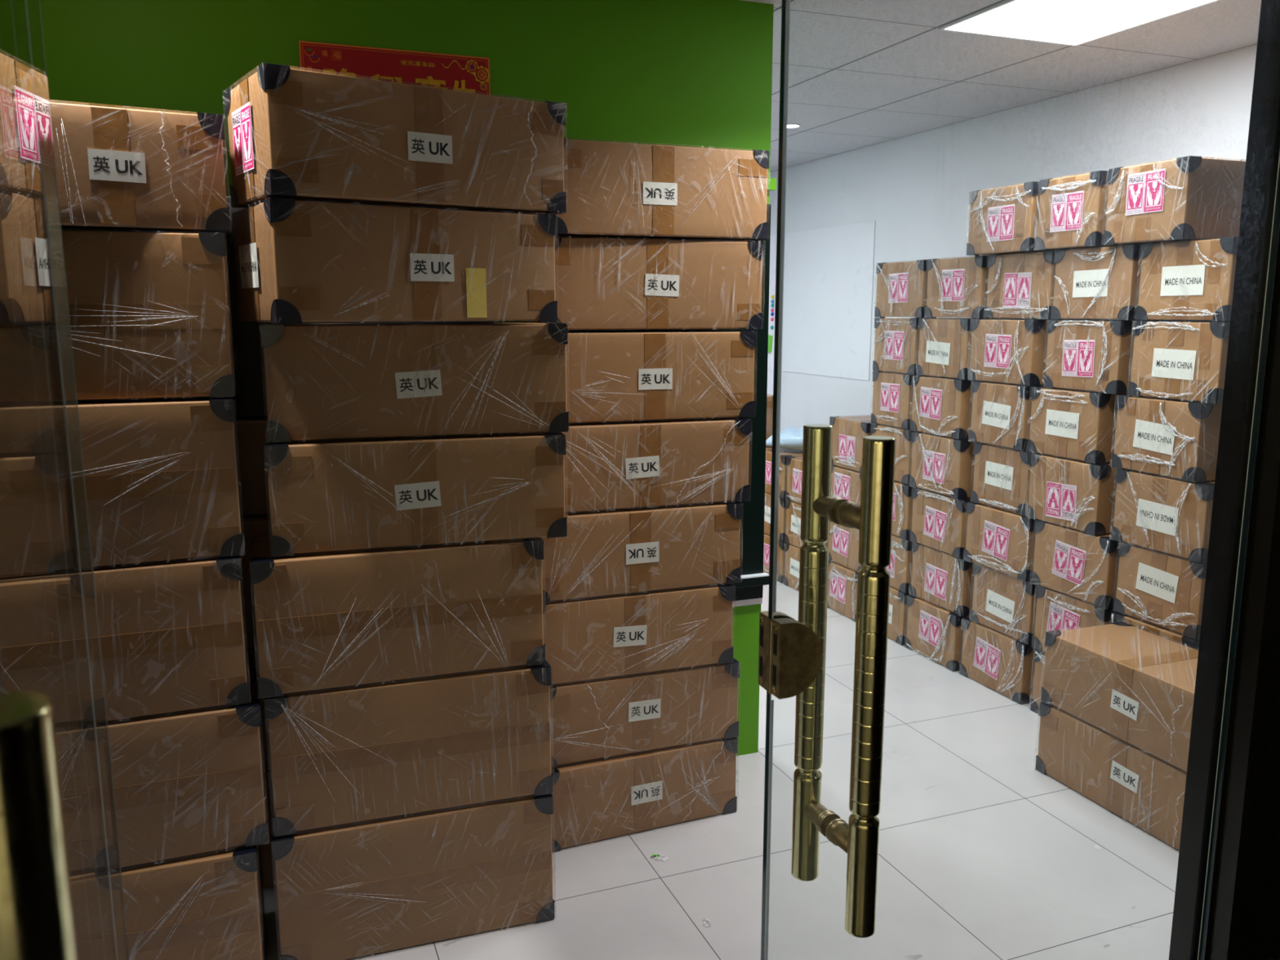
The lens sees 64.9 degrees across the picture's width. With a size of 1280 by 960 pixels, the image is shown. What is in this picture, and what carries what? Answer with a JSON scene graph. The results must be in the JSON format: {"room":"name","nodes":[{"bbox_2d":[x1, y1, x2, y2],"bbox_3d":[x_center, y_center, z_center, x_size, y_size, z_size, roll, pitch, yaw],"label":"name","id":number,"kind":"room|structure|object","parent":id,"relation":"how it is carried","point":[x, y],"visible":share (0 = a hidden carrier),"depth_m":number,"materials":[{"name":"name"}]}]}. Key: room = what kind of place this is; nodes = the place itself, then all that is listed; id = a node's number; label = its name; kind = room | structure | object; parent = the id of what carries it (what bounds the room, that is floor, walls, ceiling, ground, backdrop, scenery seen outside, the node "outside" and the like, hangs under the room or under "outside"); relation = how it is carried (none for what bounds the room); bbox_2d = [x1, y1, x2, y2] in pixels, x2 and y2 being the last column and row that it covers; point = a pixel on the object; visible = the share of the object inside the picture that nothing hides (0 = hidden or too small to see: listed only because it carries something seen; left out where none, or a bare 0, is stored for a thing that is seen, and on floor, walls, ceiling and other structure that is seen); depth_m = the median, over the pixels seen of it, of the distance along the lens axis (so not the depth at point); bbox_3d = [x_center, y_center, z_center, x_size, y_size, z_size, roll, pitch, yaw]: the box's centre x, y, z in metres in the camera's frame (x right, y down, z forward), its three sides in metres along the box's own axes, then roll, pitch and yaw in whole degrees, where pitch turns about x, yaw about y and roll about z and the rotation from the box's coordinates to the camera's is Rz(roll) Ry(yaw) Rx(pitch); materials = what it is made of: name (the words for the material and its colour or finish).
{"room":"storage room","nodes":[
{"label":"storage room","id":0,"kind":"room"},
{"bbox_2d":[0,0,773,755],"bbox_3d":[-1.216,-0.153,2.618,3.422,2.360,0.100,-4,10,-21],"label":"wall","id":1,"kind":"structure","parent":0,"point":[698,73],"depth_m":2.71,"materials":[{"name":"paint"}]},
{"bbox_2d":[298,40,490,95],"bbox_3d":[-0.633,-1.019,2.642,0.489,0.210,0.005,-4,10,-21],"label":"banner","id":2,"kind":"object","parent":1,"relation":"attached to","point":[442,71],"visible":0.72,"depth_m":2.63,"materials":[{"name":"red"}]},
{"bbox_2d":[304,48,319,62],"bbox_3d":[-0.832,-1.077,2.552,0.037,0.034,0.001,-4,10,-21],"label":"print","id":3,"kind":"object","parent":2,"relation":"attached to","point":[311,55],"depth_m":2.55,"materials":[{"name":"red paper"}]},
{"bbox_2d":[306,49,341,71],"bbox_3d":[-0.629,-1.049,2.637,0.465,0.120,0.001,-4,10,-21],"label":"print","id":4,"kind":"object","parent":2,"relation":"attached to","point":[325,51],"depth_m":2.57},
{"bbox_2d":[441,59,490,90],"bbox_3d":[-0.465,-1.087,2.695,0.130,0.077,0.001,-4,10,-21],"label":"print","id":5,"kind":"object","parent":2,"relation":"attached to","point":[456,74],"depth_m":2.70,"materials":[{"name":"red paper"}]},
{"bbox_2d":[567,204,770,600],"bbox_3d":[0.071,-0.206,3.038,0.728,1.243,0.044,-4,10,-21],"label":"wall panel","id":6,"kind":"object","parent":1,"relation":"attached to","point":[753,578],"visible":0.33,"depth_m":3.19,"materials":[{"name":"black paint"}]},
{"bbox_2d":[732,597,762,607],"bbox_3d":[0.062,0.414,3.158,0.722,0.021,0.008,-4,10,-21],"label":"trim","id":7,"kind":"structure","parent":1,"relation":"attached to","point":[756,601],"depth_m":3.26,"materials":[{"name":"white"}]},
{"bbox_2d":[262,579,1179,959],"bbox_3d":[-0.678,0.862,3.845,5.180,0.050,5.210,-4,10,-21],"label":"floor","id":8,"kind":"structure","parent":0,"point":[984,854],"depth_m":2.69,"materials":[{"name":"tile"}]},
{"bbox_2d":[69,844,266,959],"bbox_3d":[-1.159,0.951,2.208,0.623,0.320,0.272,-3,10,-19],"label":"cardboard box","id":9,"kind":"object","parent":8,"relation":"on","point":[209,905],"visible":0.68,"depth_m":2.13,"materials":[{"name":"brown cardboard"}]},
{"bbox_2d":[54,667,269,876],"bbox_3d":[-1.141,0.632,2.166,0.622,0.317,0.272,-4,10,-21],"label":"cardboard box","id":10,"kind":"object","parent":9,"relation":"on","point":[188,782],"visible":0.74,"depth_m":2.09,"materials":[{"name":"brown cardboard"}]},
{"bbox_2d":[0,555,251,728],"bbox_3d":[-1.162,0.317,2.110,0.623,0.318,0.272,-4,10,-22],"label":"cardboard box","id":11,"kind":"object","parent":10,"relation":"on","point":[171,633],"visible":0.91,"depth_m":2.03,"materials":[{"name":"brown cardboard"}]},
{"bbox_2d":[0,395,244,574],"bbox_3d":[-1.158,-0.003,2.062,0.623,0.326,0.272,-4,10,-23],"label":"cardboard box","id":12,"kind":"object","parent":11,"relation":"on","point":[161,473],"visible":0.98,"depth_m":1.98,"materials":[{"name":"brown cardboard"}]},
{"bbox_2d":[0,226,238,401],"bbox_3d":[-1.160,-0.333,2.037,0.623,0.328,0.272,-4,10,-20],"label":"cardboard box","id":13,"kind":"object","parent":12,"relation":"on","point":[150,315],"visible":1,"depth_m":1.95,"materials":[{"name":"brown cardboard"}]},
{"bbox_2d":[0,96,231,235],"bbox_3d":[-1.067,-0.614,2.032,0.405,0.225,0.315,-5,11,-28],"label":"cardboard box","id":14,"kind":"object","parent":13,"relation":"on","point":[117,169],"visible":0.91,"depth_m":1.90,"materials":[{"name":"brown cardboard"}]},
{"bbox_2d":[260,768,275,888],"bbox_3d":[-0.876,0.866,2.711,0.612,0.320,0.252,-4,10,-21],"label":"cardboard box","id":15,"kind":"object","parent":8,"relation":"on","point":[266,852],"visible":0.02,"depth_m":2.56,"materials":[{"name":"brown cardboard"}]},
{"bbox_2d":[245,646,271,768],"bbox_3d":[-0.876,0.549,2.657,0.613,0.320,0.252,-4,10,-21],"label":"cardboard box","id":16,"kind":"object","parent":15,"relation":"on","point":[251,654],"visible":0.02,"depth_m":2.51,"materials":[{"name":"brown cardboard"}]},
{"bbox_2d":[240,513,271,647],"bbox_3d":[-0.876,0.231,2.603,0.613,0.320,0.252,-4,10,-21],"label":"cardboard box","id":17,"kind":"object","parent":16,"relation":"on","point":[254,526],"visible":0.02,"depth_m":2.44,"materials":[{"name":"brown cardboard"}]},
{"bbox_2d":[233,417,270,515],"bbox_3d":[-0.864,-0.049,2.582,0.593,0.235,0.202,-4,10,-21],"label":"cardboard box","id":18,"kind":"object","parent":17,"relation":"on","point":[251,432],"visible":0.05,"depth_m":2.45,"materials":[{"name":"brown cardboard"}]},
{"bbox_2d":[223,195,494,417],"bbox_3d":[-0.820,-0.432,2.542,0.900,0.530,0.090,-4,10,-21],"label":"board","id":19,"kind":"object","parent":18,"relation":"on","point":[249,401],"visible":0.02,"depth_m":2.46,"materials":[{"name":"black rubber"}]},
{"bbox_2d":[270,793,555,959],"bbox_3d":[-0.548,0.909,2.444,0.637,0.325,0.272,-3,10,-19],"label":"cardboard box","id":20,"kind":"object","parent":8,"relation":"on","point":[353,890],"visible":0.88,"depth_m":2.32,"materials":[{"name":"brown cardboard"}]},
{"bbox_2d":[263,659,554,836],"bbox_3d":[-0.546,0.588,2.398,0.635,0.319,0.272,-3,10,-18],"label":"cardboard box","id":21,"kind":"object","parent":20,"relation":"on","point":[346,754],"visible":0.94,"depth_m":2.27,"materials":[{"name":"brown cardboard"}]},
{"bbox_2d":[248,536,546,697],"bbox_3d":[-0.561,0.281,2.345,0.635,0.300,0.272,-3,10,-19],"label":"cardboard box","id":22,"kind":"object","parent":21,"relation":"on","point":[324,620],"visible":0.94,"depth_m":2.22,"materials":[{"name":"brown cardboard"}]},
{"bbox_2d":[263,431,568,556],"bbox_3d":[-0.524,0.003,2.360,0.648,0.239,0.347,-3,10,-17],"label":"cardboard box","id":23,"kind":"object","parent":22,"relation":"on","point":[357,493],"visible":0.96,"depth_m":2.20,"materials":[{"name":"brown cardboard"}]},
{"bbox_2d":[259,321,569,442],"bbox_3d":[-0.520,-0.241,2.337,0.653,0.246,0.347,-3,10,-16],"label":"cardboard box","id":24,"kind":"object","parent":23,"relation":"on","point":[323,380],"visible":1,"depth_m":2.17,"materials":[{"name":"brown cardboard"}]},
{"bbox_2d":[229,197,558,324],"bbox_3d":[-0.535,-0.469,2.221,0.623,0.237,0.347,-6,11,-33],"label":"cardboard box","id":25,"kind":"object","parent":24,"relation":"on","point":[296,262],"visible":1,"depth_m":2.06,"materials":[{"name":"brown cardboard"}]},
{"bbox_2d":[222,62,567,214],"bbox_3d":[-0.512,-0.700,2.164,0.649,0.235,0.315,-7,12,-35],"label":"cardboard box","id":26,"kind":"object","parent":25,"relation":"on","point":[299,135],"visible":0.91,"depth_m":2.01,"materials":[{"name":"brown cardboard"}]},
{"bbox_2d":[551,737,739,852],"bbox_3d":[-0.048,0.864,2.982,0.603,0.234,0.325,-4,10,-23],"label":"cardboard box","id":27,"kind":"object","parent":8,"relation":"on","point":[602,798],"visible":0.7,"depth_m":2.84,"materials":[{"name":"brown cardboard"}]},
{"bbox_2d":[550,657,740,768],"bbox_3d":[-0.045,0.631,2.955,0.603,0.230,0.325,-4,10,-21],"label":"cardboard box","id":28,"kind":"object","parent":27,"relation":"on","point":[596,718],"visible":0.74,"depth_m":2.81,"materials":[{"name":"brown cardboard"}]},
{"bbox_2d":[542,582,734,684],"bbox_3d":[-0.066,0.403,2.909,0.603,0.231,0.322,-3,10,-20],"label":"cardboard box","id":29,"kind":"object","parent":28,"relation":"on","point":[605,636],"visible":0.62,"depth_m":2.77,"materials":[{"name":"brown cardboard"}]},
{"bbox_2d":[540,500,742,603],"bbox_3d":[-0.052,0.172,2.876,0.613,0.232,0.322,-4,10,-20],"label":"cardboard box","id":30,"kind":"object","parent":29,"relation":"on","point":[617,551],"visible":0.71,"depth_m":2.73,"materials":[{"name":"brown cardboard"}]},
{"bbox_2d":[560,417,751,512],"bbox_3d":[-0.024,-0.062,2.855,0.603,0.233,0.325,-3,10,-20],"label":"cardboard box","id":31,"kind":"object","parent":30,"relation":"on","point":[647,463],"visible":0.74,"depth_m":2.72,"materials":[{"name":"brown cardboard"}]},
{"bbox_2d":[565,329,756,422],"bbox_3d":[-0.009,-0.301,2.838,0.598,0.240,0.322,-3,10,-18],"label":"cardboard box","id":32,"kind":"object","parent":31,"relation":"on","point":[619,375],"visible":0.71,"depth_m":2.70,"materials":[{"name":"brown cardboard"}]},
{"bbox_2d":[520,235,764,329],"bbox_3d":[-0.003,-0.542,2.810,0.623,0.240,0.322,-3,10,-18],"label":"cardboard box","id":33,"kind":"object","parent":32,"relation":"on","point":[601,283],"visible":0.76,"depth_m":2.66,"materials":[{"name":"brown cardboard"}]},
{"bbox_2d":[555,137,769,241],"bbox_3d":[0.005,-0.776,2.756,0.623,0.235,0.322,-4,10,-21],"label":"cardboard box","id":34,"kind":"object","parent":33,"relation":"on","point":[624,190],"visible":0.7,"depth_m":2.62,"materials":[{"name":"brown cardboard"}]},
{"bbox_2d":[765,394,773,448],"bbox_3d":[0.444,-0.002,5.854,0.633,0.985,0.352,-4,10,-21],"label":"cardboard box","id":35,"kind":"object","parent":8,"relation":"on","point":[770,397],"visible":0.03,"depth_m":5.73,"materials":[{"name":"brown cardboard"}]},
{"bbox_2d":[763,533,785,582],"bbox_3d":[0.988,0.403,5.713,0.615,0.233,0.355,-4,10,-21],"label":"cardboard box","id":36,"kind":"object","parent":8,"relation":"on","point":[780,544],"visible":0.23,"depth_m":5.49,"materials":[{"name":"brown cardboard"}]},
{"bbox_2d":[764,491,786,541],"bbox_3d":[0.988,0.173,5.674,0.615,0.233,0.354,-4,10,-21],"label":"cardboard box","id":37,"kind":"object","parent":36,"relation":"on","point":[781,508],"visible":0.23,"depth_m":5.46,"materials":[{"name":"brown cardboard"}]},
{"bbox_2d":[764,447,802,498],"bbox_3d":[0.988,-0.057,5.636,0.615,0.233,0.355,-4,10,-21],"label":"cardboard box","id":38,"kind":"object","parent":37,"relation":"on","point":[784,453],"visible":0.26,"depth_m":5.45,"materials":[{"name":"brown cardboard"}]},
{"bbox_2d":[765,426,803,450],"bbox_3d":[0.908,-0.230,5.542,0.400,0.129,0.300,9,13,43],"label":"bag","id":39,"kind":"object","parent":38,"relation":"on","point":[791,437],"visible":0.44,"depth_m":5.46,"materials":[{"name":"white plastic"}]},
{"bbox_2d":[783,542,799,591],"bbox_3d":[1.120,0.460,5.378,0.615,0.233,0.355,-4,10,-21],"label":"cardboard box","id":40,"kind":"object","parent":8,"relation":"on","point":[791,577],"visible":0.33,"depth_m":5.35,"materials":[{"name":"brown cardboard"}]},
{"bbox_2d":[784,500,828,547],"bbox_3d":[1.120,0.230,5.339,0.615,0.233,0.355,-4,10,-21],"label":"cardboard box","id":41,"kind":"object","parent":40,"relation":"on","point":[792,535],"visible":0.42,"depth_m":5.31,"materials":[{"name":"brown cardboard"}]},
{"bbox_2d":[786,456,802,504],"bbox_3d":[1.120,0.000,5.300,0.615,0.233,0.355,-4,10,-21],"label":"cardboard box","id":42,"kind":"object","parent":41,"relation":"on","point":[794,468],"visible":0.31,"depth_m":5.27,"materials":[{"name":"brown cardboard"}]},
{"bbox_2d":[826,560,857,622],"bbox_3d":[1.259,0.522,4.994,0.615,0.239,0.323,-4,10,-21],"label":"cardboard box","id":43,"kind":"object","parent":8,"relation":"on","point":[842,580],"visible":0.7,"depth_m":4.88,"materials":[{"name":"brown cardboard"}]},
{"bbox_2d":[827,521,862,573],"bbox_3d":[1.268,0.286,4.955,0.615,0.239,0.328,-4,10,-21],"label":"cardboard box","id":44,"kind":"object","parent":43,"relation":"on","point":[843,542],"visible":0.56,"depth_m":4.85,"materials":[{"name":"brown cardboard"}]},
{"bbox_2d":[831,465,861,505],"bbox_3d":[1.262,0.050,4.918,0.615,0.239,0.332,-4,10,-21],"label":"cardboard box","id":45,"kind":"object","parent":44,"relation":"on","point":[846,483],"visible":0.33,"depth_m":4.80,"materials":[{"name":"brown cardboard"}]},
{"bbox_2d":[829,415,871,472],"bbox_3d":[1.263,-0.187,4.885,0.614,0.239,0.328,-4,10,-21],"label":"cardboard box","id":46,"kind":"object","parent":45,"relation":"on","point":[848,432],"visible":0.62,"depth_m":4.77,"materials":[{"name":"brown cardboard"}]},
{"bbox_2d":[887,585,910,645],"bbox_3d":[1.383,0.574,4.684,0.615,0.239,0.327,-4,10,-21],"label":"cardboard box","id":47,"kind":"object","parent":8,"relation":"on","point":[898,607],"visible":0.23,"depth_m":4.47,"materials":[{"name":"brown cardboard"}]},
{"bbox_2d":[886,534,912,593],"bbox_3d":[1.388,0.338,4.646,0.615,0.239,0.328,-4,10,-21],"label":"cardboard box","id":48,"kind":"object","parent":47,"relation":"on","point":[900,569],"visible":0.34,"depth_m":4.43,"materials":[{"name":"brown cardboard"}]},
{"bbox_2d":[892,480,912,539],"bbox_3d":[1.382,0.102,4.608,0.615,0.239,0.322,-4,10,-21],"label":"cardboard box","id":49,"kind":"object","parent":48,"relation":"on","point":[903,500],"visible":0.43,"depth_m":4.39,"materials":[{"name":"brown cardboard"}]},
{"bbox_2d":[870,423,915,484],"bbox_3d":[1.388,-0.136,4.588,0.615,0.239,0.305,-4,10,-21],"label":"cardboard box","id":50,"kind":"object","parent":49,"relation":"on","point":[904,446],"visible":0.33,"depth_m":4.40,"materials":[{"name":"brown cardboard"}]},
{"bbox_2d":[871,371,914,429],"bbox_3d":[1.385,-0.373,4.553,0.615,0.239,0.289,-4,10,-21],"label":"cardboard box","id":51,"kind":"object","parent":50,"relation":"on","point":[892,393],"visible":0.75,"depth_m":4.43,"materials":[{"name":"brown cardboard"}]},
{"bbox_2d":[872,317,998,374],"bbox_3d":[1.386,-0.605,4.492,0.615,0.239,0.315,-4,10,-21],"label":"cardboard box","id":52,"kind":"object","parent":51,"relation":"on","point":[896,345],"visible":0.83,"depth_m":4.36,"materials":[{"name":"brown cardboard"}]},
{"bbox_2d":[874,259,930,318],"bbox_3d":[1.391,-0.837,4.431,0.615,0.239,0.352,-4,10,-21],"label":"cardboard box","id":53,"kind":"object","parent":52,"relation":"on","point":[901,286],"visible":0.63,"depth_m":4.30,"materials":[{"name":"brown cardboard"}]},
{"bbox_2d":[905,595,970,671],"bbox_3d":[1.507,0.627,4.368,0.615,0.239,0.336,-4,10,-21],"label":"cardboard box","id":54,"kind":"object","parent":8,"relation":"on","point":[935,632],"visible":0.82,"depth_m":4.23,"materials":[{"name":"brown cardboard"}]},
{"bbox_2d":[909,542,974,616],"bbox_3d":[1.520,0.393,4.324,0.615,0.239,0.353,-4,10,-21],"label":"cardboard box","id":55,"kind":"object","parent":54,"relation":"on","point":[940,578],"visible":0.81,"depth_m":4.17,"materials":[{"name":"brown cardboard"}]},
{"bbox_2d":[910,487,971,558],"bbox_3d":[1.509,0.156,4.293,0.615,0.239,0.340,-4,10,-21],"label":"cardboard box","id":56,"kind":"object","parent":55,"relation":"on","point":[939,521],"visible":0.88,"depth_m":4.16,"materials":[{"name":"brown cardboard"}]},
{"bbox_2d":[909,431,974,498],"bbox_3d":[1.498,-0.083,4.271,0.615,0.239,0.330,-4,10,-21],"label":"cardboard box","id":57,"kind":"object","parent":56,"relation":"on","point":[942,464],"visible":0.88,"depth_m":4.11,"materials":[{"name":"brown cardboard"}]},
{"bbox_2d":[910,374,975,439],"bbox_3d":[1.495,-0.321,4.249,0.615,0.239,0.332,-4,10,-21],"label":"cardboard box","id":58,"kind":"object","parent":57,"relation":"on","point":[942,406],"visible":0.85,"depth_m":4.10,"materials":[{"name":"brown cardboard"}]},
{"bbox_2d":[916,318,1039,379],"bbox_3d":[1.503,-0.554,4.191,0.615,0.239,0.319,-4,10,-21],"label":"cardboard box","id":59,"kind":"object","parent":58,"relation":"on","point":[944,344],"visible":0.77,"depth_m":4.07,"materials":[{"name":"brown cardboard"}]},
{"bbox_2d":[924,255,988,318],"bbox_3d":[1.522,-0.781,4.103,0.615,0.239,0.348,-4,10,-21],"label":"cardboard box","id":60,"kind":"object","parent":59,"relation":"on","point":[957,287],"visible":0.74,"depth_m":3.97,"materials":[{"name":"brown cardboard"}]},
{"bbox_2d":[960,617,1035,704],"bbox_3d":[1.648,0.684,4.033,0.615,0.239,0.362,-4,10,-21],"label":"cardboard box","id":61,"kind":"object","parent":8,"relation":"on","point":[997,660],"visible":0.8,"depth_m":3.89,"materials":[{"name":"brown cardboard"}]},
{"bbox_2d":[970,563,1036,644],"bbox_3d":[1.661,0.452,3.970,0.614,0.239,0.332,-4,10,-21],"label":"cardboard box","id":62,"kind":"object","parent":61,"relation":"on","point":[1005,603],"visible":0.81,"depth_m":3.84,"materials":[{"name":"brown cardboard"}]},
{"bbox_2d":[964,502,1039,581],"bbox_3d":[1.639,0.213,3.952,0.616,0.239,0.360,-4,10,-21],"label":"cardboard box","id":63,"kind":"object","parent":62,"relation":"on","point":[1000,540],"visible":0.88,"depth_m":3.82,"materials":[{"name":"brown cardboard"}]},
{"bbox_2d":[971,442,1031,515],"bbox_3d":[1.644,-0.026,3.933,0.615,0.239,0.307,-4,10,-21],"label":"cardboard box","id":64,"kind":"object","parent":63,"relation":"on","point":[1002,474],"visible":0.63,"depth_m":3.81,"materials":[{"name":"brown cardboard"}]},
{"bbox_2d":[968,380,1043,450],"bbox_3d":[1.628,-0.264,3.908,0.615,0.239,0.306,-4,10,-21],"label":"cardboard box","id":65,"kind":"object","parent":64,"relation":"on","point":[1001,415],"visible":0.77,"depth_m":3.78,"materials":[{"name":"brown cardboard"}]},
{"bbox_2d":[968,318,1117,386],"bbox_3d":[1.626,-0.500,3.874,0.615,0.239,0.349,-4,10,-21],"label":"cardboard box","id":66,"kind":"object","parent":65,"relation":"on","point":[1011,351],"visible":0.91,"depth_m":3.72,"materials":[{"name":"brown cardboard"}]},
{"bbox_2d":[984,250,1056,319],"bbox_3d":[1.657,-0.726,3.778,0.615,0.239,0.345,-4,10,-21],"label":"cardboard box","id":67,"kind":"object","parent":66,"relation":"on","point":[1020,285],"visible":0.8,"depth_m":3.65,"materials":[{"name":"brown cardboard"}]},
{"bbox_2d":[966,181,1056,255],"bbox_3d":[1.595,-0.972,3.800,0.615,0.239,0.347,-4,10,-21],"label":"cardboard box","id":68,"kind":"object","parent":67,"relation":"on","point":[1003,220],"visible":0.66,"depth_m":3.67,"materials":[{"name":"brown cardboard"}]},
{"bbox_2d":[1029,648,1045,714],"bbox_3d":[1.787,0.744,3.678,0.615,0.239,0.329,-4,10,-21],"label":"cardboard box","id":69,"kind":"object","parent":8,"relation":"on","point":[1039,656],"visible":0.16,"depth_m":3.69,"materials":[{"name":"brown cardboard"}]},
{"bbox_2d":[1032,585,1115,651],"bbox_3d":[1.782,0.507,3.648,0.615,0.239,0.328,-4,10,-21],"label":"cardboard box","id":70,"kind":"object","parent":69,"relation":"on","point":[1055,610],"visible":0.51,"depth_m":3.56,"materials":[{"name":"brown cardboard"}]},
{"bbox_2d":[1031,520,1119,608],"bbox_3d":[1.774,0.270,3.614,0.615,0.239,0.355,-4,10,-21],"label":"cardboard box","id":71,"kind":"object","parent":70,"relation":"on","point":[1076,563],"visible":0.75,"depth_m":3.47,"materials":[{"name":"brown cardboard"}]},
{"bbox_2d":[1026,453,1117,535],"bbox_3d":[1.752,0.027,3.620,0.615,0.239,0.335,-4,10,-21],"label":"cardboard box","id":72,"kind":"object","parent":71,"relation":"on","point":[1072,493],"visible":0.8,"depth_m":3.47,"materials":[{"name":"brown cardboard"}]},
{"bbox_2d":[1027,386,1128,463],"bbox_3d":[1.748,-0.213,3.608,0.615,0.239,0.327,-4,10,-21],"label":"cardboard box","id":73,"kind":"object","parent":72,"relation":"on","point":[1078,424],"visible":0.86,"depth_m":3.45,"materials":[{"name":"brown cardboard"}]},
{"bbox_2d":[1042,319,1213,394],"bbox_3d":[1.772,-0.439,3.514,0.615,0.239,0.337,-4,10,-21],"label":"cardboard box","id":74,"kind":"object","parent":73,"relation":"on","point":[1090,355],"visible":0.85,"depth_m":3.37,"materials":[{"name":"brown cardboard"}]},
{"bbox_2d":[1050,244,1142,320],"bbox_3d":[1.777,-0.670,3.448,0.615,0.239,0.348,-4,10,-21],"label":"cardboard box","id":75,"kind":"object","parent":74,"relation":"on","point":[1095,282],"visible":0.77,"depth_m":3.31,"materials":[{"name":"brown cardboard"}]},
{"bbox_2d":[1035,170,1123,250],"bbox_3d":[1.715,-0.920,3.495,0.615,0.239,0.282,-4,10,-21],"label":"cardboard box","id":76,"kind":"object","parent":75,"relation":"on","point":[1072,215],"visible":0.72,"depth_m":3.36,"materials":[{"name":"brown cardboard"}]},
{"bbox_2d":[1035,701,1186,850],"bbox_3d":[1.537,0.862,2.999,0.323,0.232,0.641,-4,10,-21],"label":"cardboard box","id":77,"kind":"object","parent":8,"relation":"on","point":[1147,791],"visible":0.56,"depth_m":2.95,"materials":[{"name":"brown cardboard"}]},
{"bbox_2d":[1040,621,1198,772],"bbox_3d":[1.535,0.633,2.957,0.321,0.232,0.641,-4,10,-20],"label":"cardboard box","id":78,"kind":"object","parent":77,"relation":"on","point":[1136,686],"visible":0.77,"depth_m":2.94,"materials":[{"name":"brown cardboard"}]},
{"bbox_3d":[1.915,0.796,3.367,0.615,0.239,0.325,-4,10,-21],"label":"cardboard box","id":79,"kind":"object","parent":8,"relation":"on","visible":0},
{"bbox_2d":[1111,611,1199,649],"bbox_3d":[1.905,0.561,3.324,0.615,0.239,0.325,-4,10,-21],"label":"cardboard box","id":80,"kind":"object","parent":79,"relation":"on","point":[1153,628],"visible":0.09,"depth_m":3.18,"materials":[{"name":"brown cardboard"}]},
{"bbox_2d":[1113,542,1207,639],"bbox_3d":[1.911,0.326,3.286,0.615,0.239,0.326,-4,10,-21],"label":"cardboard box","id":81,"kind":"object","parent":80,"relation":"on","point":[1161,588],"visible":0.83,"depth_m":3.16,"materials":[{"name":"brown cardboard"}]},
{"bbox_2d":[1111,468,1214,563],"bbox_3d":[1.899,0.089,3.256,0.615,0.239,0.353,-4,10,-21],"label":"cardboard box","id":82,"kind":"object","parent":81,"relation":"on","point":[1171,515],"visible":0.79,"depth_m":3.13,"materials":[{"name":"brown cardboard"}]},
{"bbox_2d":[1111,394,1222,482],"bbox_3d":[1.886,-0.152,3.246,0.615,0.239,0.327,-4,10,-21],"label":"cardboard box","id":83,"kind":"object","parent":82,"relation":"on","point":[1178,438],"visible":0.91,"depth_m":3.09,"materials":[{"name":"brown cardboard"}]},
{"bbox_2d":[1128,320,1230,404],"bbox_3d":[1.904,-0.382,3.172,0.615,0.239,0.328,-4,10,-21],"label":"cardboard box","id":84,"kind":"object","parent":83,"relation":"on","point":[1174,360],"visible":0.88,"depth_m":3.04,"materials":[{"name":"brown cardboard"}]},
{"bbox_2d":[1135,236,1238,321],"bbox_3d":[1.909,-0.616,3.128,0.615,0.239,0.333,-4,10,-21],"label":"cardboard box","id":85,"kind":"object","parent":84,"relation":"on","point":[1186,280],"visible":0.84,"depth_m":3.00,"materials":[{"name":"brown cardboard"}]},
{"bbox_2d":[1102,155,1245,245],"bbox_3d":[1.831,-0.871,3.201,0.615,0.239,0.313,-4,10,-21],"label":"cardboard box","id":86,"kind":"object","parent":85,"relation":"on","point":[1189,197],"visible":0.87,"depth_m":3.02,"materials":[{"name":"brown cardboard"}]},
{"bbox_2d":[741,0,1261,172],"bbox_3d":[-0.692,-1.536,3.477,5.180,0.080,5.130,-4,10,-21],"label":"ceiling","id":87,"kind":"structure","parent":0,"point":[862,73],"depth_m":3.67,"materials":[{"name":"white tile"}]},
{"bbox_2d":[938,0,1220,46],"bbox_3d":[1.331,-1.419,3.054,0.565,0.008,0.600,-4,10,-21],"label":"recessed light","id":88,"kind":"object","parent":87,"relation":"in","point":[1074,23],"visible":1,"depth_m":3.11,"materials":[{"name":"white plastic"}]},
{"bbox_2d":[767,44,1257,431],"bbox_3d":[1.768,-0.541,4.615,0.100,2.460,5.130,-4,10,-21],"label":"wall","id":89,"kind":"structure","parent":0,"point":[916,188],"depth_m":4.75,"materials":[{"name":"white paint"}]},
{"bbox_2d":[767,221,875,381],"bbox_3d":[1.067,-1.094,6.204,0.006,0.880,1.270,-4,10,-21],"label":"whiteboard","id":90,"kind":"object","parent":89,"relation":"attached to","point":[828,272],"visible":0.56,"depth_m":6.05,"materials":[{"name":"white plastic"}]},
{"bbox_2d":[1204,227,1279,959],"bbox_3d":[1.847,-0.070,1.886,1.962,2.440,0.090,-4,10,-21],"label":"wall","id":91,"kind":"structure","parent":0,"point":[1244,917],"depth_m":1.58,"materials":[{"name":"black metal"}]},
{"bbox_2d":[758,0,1279,959],"bbox_3d":[0.552,0.121,1.368,0.824,2.228,0.176,-3,10,-15],"label":"door","id":92,"kind":"structure","parent":91,"relation":"in","point":[792,653],"depth_m":1.27,"materials":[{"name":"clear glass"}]},
{"bbox_2d":[1168,0,1279,959],"bbox_3d":[0.914,0.088,1.571,0.020,2.234,0.039,-4,10,-21],"label":"trim","id":93,"kind":"structure","parent":91,"relation":"attached to","point":[1263,150],"depth_m":1.55,"materials":[{"name":"black metal"}]},
{"bbox_3d":[0.157,-1.063,1.052,1.663,0.205,0.090,-4,10,-21],"label":"wall","id":94,"kind":"structure","parent":0,"visible":0},
{"bbox_2d":[0,0,129,959],"bbox_3d":[-0.447,0.241,0.656,0.176,2.228,0.824,-5,11,-27],"label":"door","id":95,"kind":"structure","parent":94,"relation":"in","point":[37,920],"depth_m":0.38,"materials":[{"name":"clear glass"}]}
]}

